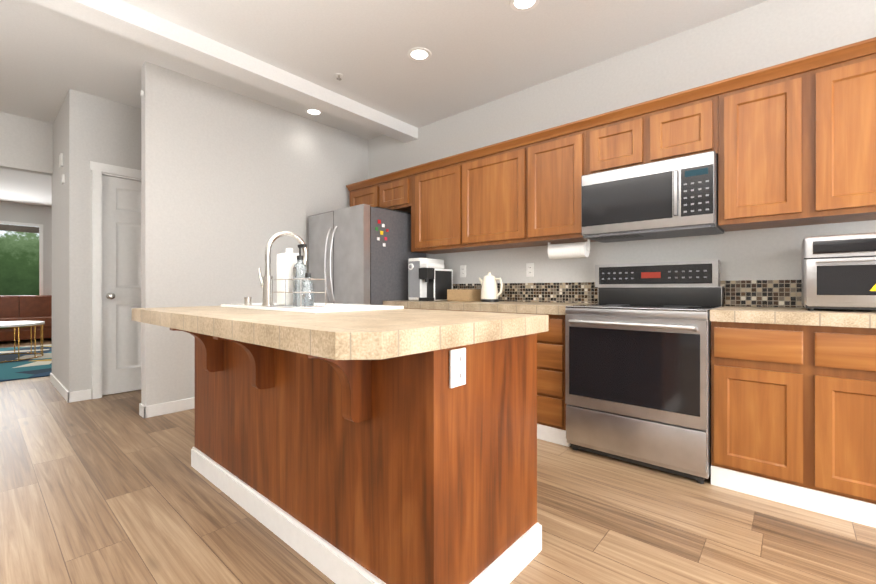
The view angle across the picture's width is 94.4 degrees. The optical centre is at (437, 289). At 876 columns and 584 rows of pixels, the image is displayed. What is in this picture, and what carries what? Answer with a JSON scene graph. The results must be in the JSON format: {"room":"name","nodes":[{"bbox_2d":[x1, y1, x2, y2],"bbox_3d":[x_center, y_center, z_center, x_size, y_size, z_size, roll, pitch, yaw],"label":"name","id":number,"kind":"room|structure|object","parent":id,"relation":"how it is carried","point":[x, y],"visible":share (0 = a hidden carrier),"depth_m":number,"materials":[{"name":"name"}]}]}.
{"room":"kitchen","nodes":[
{"label":"kitchen","id":0,"kind":"room"},
{"bbox_2d":[0,202,51,294],"bbox_3d":[-9.408,-0.402,8.034,0.120,2.840,6.600,0,0,41],"label":"wall","id":1,"kind":"structure","parent":0,"point":[21,213],"depth_m":8.85,"materials":[{"name":"paint"}]},
{"bbox_2d":[0,221,42,295],"bbox_3d":[-9.181,-0.397,8.154,0.060,2.050,1.800,0,0,41],"label":"living room window","id":2,"kind":"structure","parent":1,"relation":"in","point":[21,259],"depth_m":8.59,"materials":[{"name":"glass"}]},
{"bbox_2d":[0,112,52,175],"bbox_3d":[-5.586,-1.545,2.972,0.120,0.550,4.019,0,0,41],"label":"header beam","id":3,"kind":"structure","parent":0,"point":[26,144],"depth_m":4.29,"materials":[{"name":"paint"}]},
{"bbox_2d":[52,101,63,385],"bbox_3d":[-3.782,-0.400,4.144,1.050,2.840,0.120,0,0,41],"label":"wall","id":4,"kind":"structure","parent":0,"point":[58,124],"depth_m":4.16,"materials":[{"name":"paint"}]},
{"bbox_2d":[50,373,75,402],"bbox_3d":[-3.799,0.972,4.093,1.273,0.095,0.043,0,0,41],"label":"baseboard","id":5,"kind":"structure","parent":4,"relation":"attached to","point":[70,397],"depth_m":3.84,"materials":[{"name":"white wood"}]},
{"bbox_2d":[59,90,143,183],"bbox_3d":[-3.034,-1.311,3.615,1.492,0.581,0.348,0,0,41],"label":"sensor","id":6,"kind":"object","parent":4,"relation":"attached to","point":[61,154],"visible":1,"depth_m":3.91,"materials":[{"name":"white plastic"}]},
{"bbox_2d":[64,89,140,398],"bbox_3d":[-2.532,-0.401,4.684,0.120,2.840,2.579,0,0,41],"label":"wall","id":7,"kind":"structure","parent":0,"point":[87,128],"depth_m":3.76,"materials":[{"name":"paint"}]},
{"bbox_2d":[90,161,140,398],"bbox_3d":[-2.976,-0.088,4.157,0.145,2.215,0.914,0,0,41],"label":"door","id":8,"kind":"structure","parent":7,"relation":"attached to","point":[116,276],"depth_m":3.96,"materials":[{"name":"white wood"}]},
{"bbox_2d":[141,61,367,405],"bbox_3d":[-1.633,-0.400,4.117,0.120,2.840,2.249,0,0,41],"label":"wall","id":9,"kind":"structure","parent":0,"point":[232,183],"depth_m":3.61,"materials":[{"name":"paint"}]},
{"bbox_2d":[141,397,194,417],"bbox_3d":[-1.895,0.972,3.740,0.043,0.095,1.363,0,0,41],"label":"baseboard","id":10,"kind":"structure","parent":9,"relation":"attached to","point":[151,410],"depth_m":3.33,"materials":[{"name":"white wood"}]},
{"bbox_2d":[0,0,768,206],"bbox_3d":[-3.800,-1.840,3.190,14.900,0.200,6.900,0,0,41],"label":"ceiling","id":11,"kind":"structure","parent":0,"point":[484,51],"depth_m":2.95,"materials":[{"name":"paint"}]},
{"bbox_2d":[29,0,417,142],"bbox_3d":[-2.460,-1.727,1.950,0.190,0.205,6.599,0,0,41],"label":"ceiling beam","id":12,"kind":"structure","parent":11,"relation":"attached to","point":[125,19],"depth_m":2.90,"materials":[{"name":"paint"}]},
{"bbox_2d":[305,108,322,115],"bbox_3d":[-1.270,-1.818,4.152,0.180,0.004,0.180,0,0,41],"label":"recessed light","id":13,"kind":"object","parent":11,"relation":"in","point":[311,111],"visible":0.96,"depth_m":4.16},
{"bbox_2d":[335,73,342,80],"bbox_3d":[-0.802,-1.723,3.290,0.060,0.034,0.060,0,0,41],"label":"sprinkler","id":14,"kind":"object","parent":11,"relation":"attached to","point":[338,75],"visible":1,"depth_m":3.28,"materials":[{"name":"silver metal"}]},
{"bbox_2d":[407,47,430,61],"bbox_3d":[-0.138,-1.738,3.001,0.180,0.004,0.180,0,0,41],"label":"recessed light","id":15,"kind":"object","parent":11,"relation":"in","point":[416,53],"visible":1,"depth_m":3.00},
{"bbox_2d":[510,0,539,11],"bbox_3d":[0.523,-1.738,2.449,0.180,0.004,0.180,0,0,41],"label":"recessed light","id":16,"kind":"object","parent":11,"relation":"in","point":[525,5],"visible":1,"depth_m":2.47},
{"bbox_2d":[0,338,875,583],"bbox_3d":[-3.800,1.050,3.191,14.900,0.060,6.900,0,0,41],"label":"floor","id":17,"kind":"structure","parent":0,"point":[116,488],"depth_m":1.79,"materials":[{"name":"laminate"}]},
{"bbox_2d":[0,344,51,381],"bbox_3d":[-6.532,1.013,5.383,3.700,0.011,2.400,0,0,41],"label":"living room rug","id":18,"kind":"object","parent":17,"relation":"on","point":[41,366],"depth_m":5.55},
{"bbox_2d":[0,321,44,362],"bbox_3d":[-6.424,0.748,5.887,1.040,0.517,1.040,0,0,41],"label":"round coffee table","id":19,"kind":"object","parent":18,"relation":"on","point":[11,324],"visible":1,"depth_m":5.98,"materials":[{"name":"white metal"}]},
{"bbox_2d":[0,295,51,340],"bbox_3d":[-8.492,0.569,7.809,1.054,0.900,2.668,0,0,41],"label":"leather sofa","id":20,"kind":"object","parent":17,"relation":"on","point":[28,308],"depth_m":8.02,"materials":[{"name":"brown leather"}]},
{"bbox_2d":[144,322,541,583],"bbox_3d":[-0.581,0.592,1.892,1.882,0.857,0.850,0,0,41],"label":"kitchen island","id":21,"kind":"object","parent":17,"relation":"on","point":[394,446],"depth_m":1.39,"materials":[{"name":"brown wood"}]},
{"bbox_2d":[132,306,547,365],"bbox_3d":[-0.597,0.130,1.875,1.924,0.064,0.933,0,0,41],"label":"island countertop","id":22,"kind":"structure","parent":21,"relation":"on","point":[355,338],"depth_m":1.24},
{"bbox_2d":[258,231,307,305],"bbox_3d":[-0.818,-0.113,2.134,0.130,0.387,0.253,0,0,41],"label":"pull-down faucet","id":23,"kind":"object","parent":22,"relation":"on","point":[265,282],"visible":0.79,"depth_m":2.03,"materials":[{"name":"silver metal"}]},
{"bbox_2d":[221,303,403,312],"bbox_3d":[-0.712,0.180,2.201,0.980,0.196,0.510,0,0,41],"label":"drop-in sink","id":24,"kind":"object","parent":22,"relation":"in","point":[333,307],"visible":0.27,"depth_m":2.00,"materials":[{"name":"ceramic"}]},
{"bbox_2d":[244,297,251,304],"bbox_3d":[-1.024,0.060,2.186,0.038,0.042,0.038,0,0,41],"label":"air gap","id":25,"kind":"object","parent":24,"relation":"on","point":[247,300],"visible":0.96,"depth_m":2.17,"materials":[{"name":"silver metal"}]},
{"bbox_2d":[271,278,325,307],"bbox_3d":[-0.667,0.015,1.933,0.275,0.132,0.130,0,0,41],"label":"rack","id":26,"kind":"object","parent":24,"relation":"on","point":[300,306],"visible":0.83,"depth_m":1.88,"materials":[{"name":"silver metal"}]},
{"bbox_2d":[277,248,286,304],"bbox_3d":[-0.727,-0.064,1.986,0.088,0.275,0.095,0,0,41],"label":"soap bottle","id":27,"kind":"object","parent":26,"relation":"in","point":[282,257],"depth_m":1.94,"materials":[{"name":"white plastic"}]},
{"bbox_2d":[287,244,313,305],"bbox_3d":[-0.627,-0.070,1.901,0.128,0.286,0.064,0,0,38],"label":"soap bottle","id":28,"kind":"object","parent":26,"relation":"in","point":[291,264],"depth_m":1.89,"materials":[{"name":"clear glass"}]},
{"bbox_2d":[309,204,425,304],"bbox_3d":[-0.762,0.125,4.197,0.915,1.790,0.902,0,0,41],"label":"refrigerator","id":29,"kind":"object","parent":17,"relation":"on","point":[361,254],"visible":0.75,"depth_m":3.84,"materials":[{"name":"silver metal"}]},
{"bbox_2d":[426,309,462,310],"bbox_3d":[0.247,0.591,3.554,0.430,0.857,0.616,0,0,41],"label":"base cabinet","id":30,"kind":"object","parent":17,"relation":"on","point":[426,309],"depth_m":3.27,"materials":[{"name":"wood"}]},
{"bbox_2d":[517,313,569,446],"bbox_3d":[0.873,0.591,3.005,0.455,0.857,0.616,0,0,41],"label":"base cabinet","id":31,"kind":"object","parent":17,"relation":"on","point":[551,406],"depth_m":2.70,"materials":[{"name":"brown wood"}]},
{"bbox_2d":[383,301,597,316],"bbox_3d":[0.366,0.132,3.432,1.780,0.059,0.642,0,0,41],"label":"countertop","id":32,"kind":"structure","parent":31,"relation":"on","point":[557,307],"depth_m":3.06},
{"bbox_2d":[408,258,452,300],"bbox_3d":[-0.080,-0.098,3.888,0.278,0.401,0.371,0,0,41],"label":"coffee machine","id":33,"kind":"object","parent":32,"relation":"on","point":[429,279],"visible":0.94,"depth_m":3.79,"materials":[{"name":"white plastic"}]},
{"bbox_2d":[447,289,480,301],"bbox_3d":[0.244,0.049,3.664,0.240,0.105,0.220,0,0,41],"label":"basket tray","id":34,"kind":"object","parent":32,"relation":"on","point":[467,295],"visible":0.85,"depth_m":3.58,"materials":[{"name":"brown wood"}]},
{"bbox_2d":[479,272,502,301],"bbox_3d":[0.446,-0.027,3.447,0.245,0.257,0.154,0,0,41],"label":"kettle","id":35,"kind":"object","parent":32,"relation":"on","point":[489,289],"visible":1,"depth_m":3.40,"materials":[{"name":"white ceramic"}]},
{"bbox_2d":[565,260,723,483],"bbox_3d":[1.279,0.417,2.553,0.780,1.205,0.732,0,0,41],"label":"range","id":36,"kind":"object","parent":17,"relation":"on","point":[638,363],"visible":0.96,"depth_m":2.34,"materials":[{"name":"silver metal"}]},
{"bbox_2d":[710,320,813,511],"bbox_3d":[1.766,0.592,2.224,0.380,0.857,0.616,0,0,41],"label":"base cabinet","id":37,"kind":"object","parent":17,"relation":"on","point":[793,406],"depth_m":1.98,"materials":[{"name":"brown wood"}]},
{"bbox_2d":[710,304,875,327],"bbox_3d":[2.342,0.133,1.702,1.935,0.059,0.642,0,0,41],"label":"countertop","id":38,"kind":"structure","parent":37,"relation":"on","point":[729,313],"depth_m":1.92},
{"bbox_2d":[802,232,875,310],"bbox_3d":[2.033,-0.080,2.012,0.340,0.364,0.409,0,0,41],"label":"toaster oven","id":39,"kind":"object","parent":38,"relation":"on","point":[838,271],"visible":1,"depth_m":1.91,"materials":[{"name":"silver metal"}]},
{"bbox_2d":[814,328,875,527],"bbox_3d":[2.054,0.592,1.972,0.385,0.857,0.616,0,0,41],"label":"base cabinet","id":40,"kind":"object","parent":17,"relation":"on","point":[844,358],"depth_m":1.79,"materials":[{"name":"brown wood"}]},
{"bbox_2d":[368,0,875,307],"bbox_3d":[-1.619,-0.451,5.681,14.900,2.940,0.120,0,0,41],"label":"wall","id":41,"kind":"structure","parent":0,"point":[769,33],"depth_m":2.83,"materials":[{"name":"paint"}]},
{"bbox_2d":[346,177,377,206],"bbox_3d":[-0.706,-1.000,4.564,0.525,0.358,0.351,0,0,41],"label":"upper cabinet","id":42,"kind":"object","parent":41,"relation":"attached to","point":[362,192],"depth_m":4.41,"materials":[{"name":"brown wood"}]},
{"bbox_2d":[378,169,405,211],"bbox_3d":[-0.335,-0.999,4.239,0.463,0.358,0.351,0,0,41],"label":"upper cabinet","id":43,"kind":"object","parent":41,"relation":"attached to","point":[391,186],"depth_m":4.12,"materials":[{"name":"brown wood"}]},
{"bbox_2d":[406,153,477,253],"bbox_3d":[0.079,-0.774,3.877,0.632,0.808,0.351,0,0,41],"label":"upper cabinet","id":44,"kind":"object","parent":41,"relation":"attached to","point":[434,188],"depth_m":3.75,"materials":[{"name":"brown wood"}]},
{"bbox_2d":[460,265,465,276],"bbox_3d":[0.244,-0.180,3.960,0.072,0.116,0.008,0,0,41],"label":"outlet","id":45,"kind":"object","parent":41,"relation":"attached to","point":[462,270],"visible":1,"depth_m":3.95,"materials":[{"name":"white plastic"}]},
{"bbox_2d":[462,135,545,250],"bbox_3d":[0.555,-0.774,3.460,0.634,0.808,0.351,0,0,41],"label":"upper cabinet","id":46,"kind":"object","parent":41,"relation":"attached to","point":[493,176],"depth_m":3.32,"materials":[{"name":"brown wood"}]},
{"bbox_2d":[526,263,533,276],"bbox_3d":[0.789,-0.170,3.483,0.072,0.116,0.008,0,0,41],"label":"outlet","id":47,"kind":"object","parent":41,"relation":"attached to","point":[529,269],"visible":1,"depth_m":3.48,"materials":[{"name":"white plastic"}]},
{"bbox_2d":[526,118,596,244],"bbox_3d":[0.962,-0.774,3.103,0.448,0.808,0.351,0,0,41],"label":"upper cabinet","id":48,"kind":"object","parent":41,"relation":"attached to","point":[555,156],"depth_m":2.98,"materials":[{"name":"brown wood"}]},
{"bbox_2d":[548,239,589,258],"bbox_3d":[0.982,-0.303,3.058,0.318,0.131,0.116,0,0,41],"label":"paper towel holder","id":49,"kind":"object","parent":48,"relation":"attached to","point":[570,250],"visible":0.98,"depth_m":3.00,"materials":[{"name":"white paper"}]},
{"bbox_2d":[586,101,649,174],"bbox_3d":[1.281,-0.981,2.824,0.395,0.395,0.351,0,0,41],"label":"upper cabinet","id":50,"kind":"object","parent":41,"relation":"attached to","point":[619,138],"depth_m":2.67,"materials":[{"name":"brown wood"}]},
{"bbox_2d":[650,80,721,162],"bbox_3d":[1.570,-0.980,2.571,0.373,0.395,0.351,0,0,41],"label":"upper cabinet","id":51,"kind":"object","parent":41,"relation":"attached to","point":[688,122],"depth_m":2.42,"materials":[{"name":"brown wood"}]},
{"bbox_2d":[581,151,723,242],"bbox_3d":[1.389,-0.566,2.666,0.758,0.428,0.447,0,0,41],"label":"microwave","id":52,"kind":"object","parent":51,"relation":"attached to","point":[673,197],"visible":1,"depth_m":2.49,"materials":[{"name":"silver metal"}]},
{"bbox_2d":[716,54,813,231],"bbox_3d":[1.856,-0.774,2.321,0.383,0.808,0.351,0,0,41],"label":"upper cabinet","id":53,"kind":"object","parent":41,"relation":"attached to","point":[791,143],"depth_m":2.18,"materials":[{"name":"brown wood"}]},
{"bbox_2d":[810,37,875,224],"bbox_3d":[2.143,-0.774,2.070,0.380,0.808,0.351,0,0,41],"label":"upper cabinet","id":54,"kind":"object","parent":41,"relation":"attached to","point":[844,76],"depth_m":1.98,"materials":[{"name":"brown wood"}]}
]}

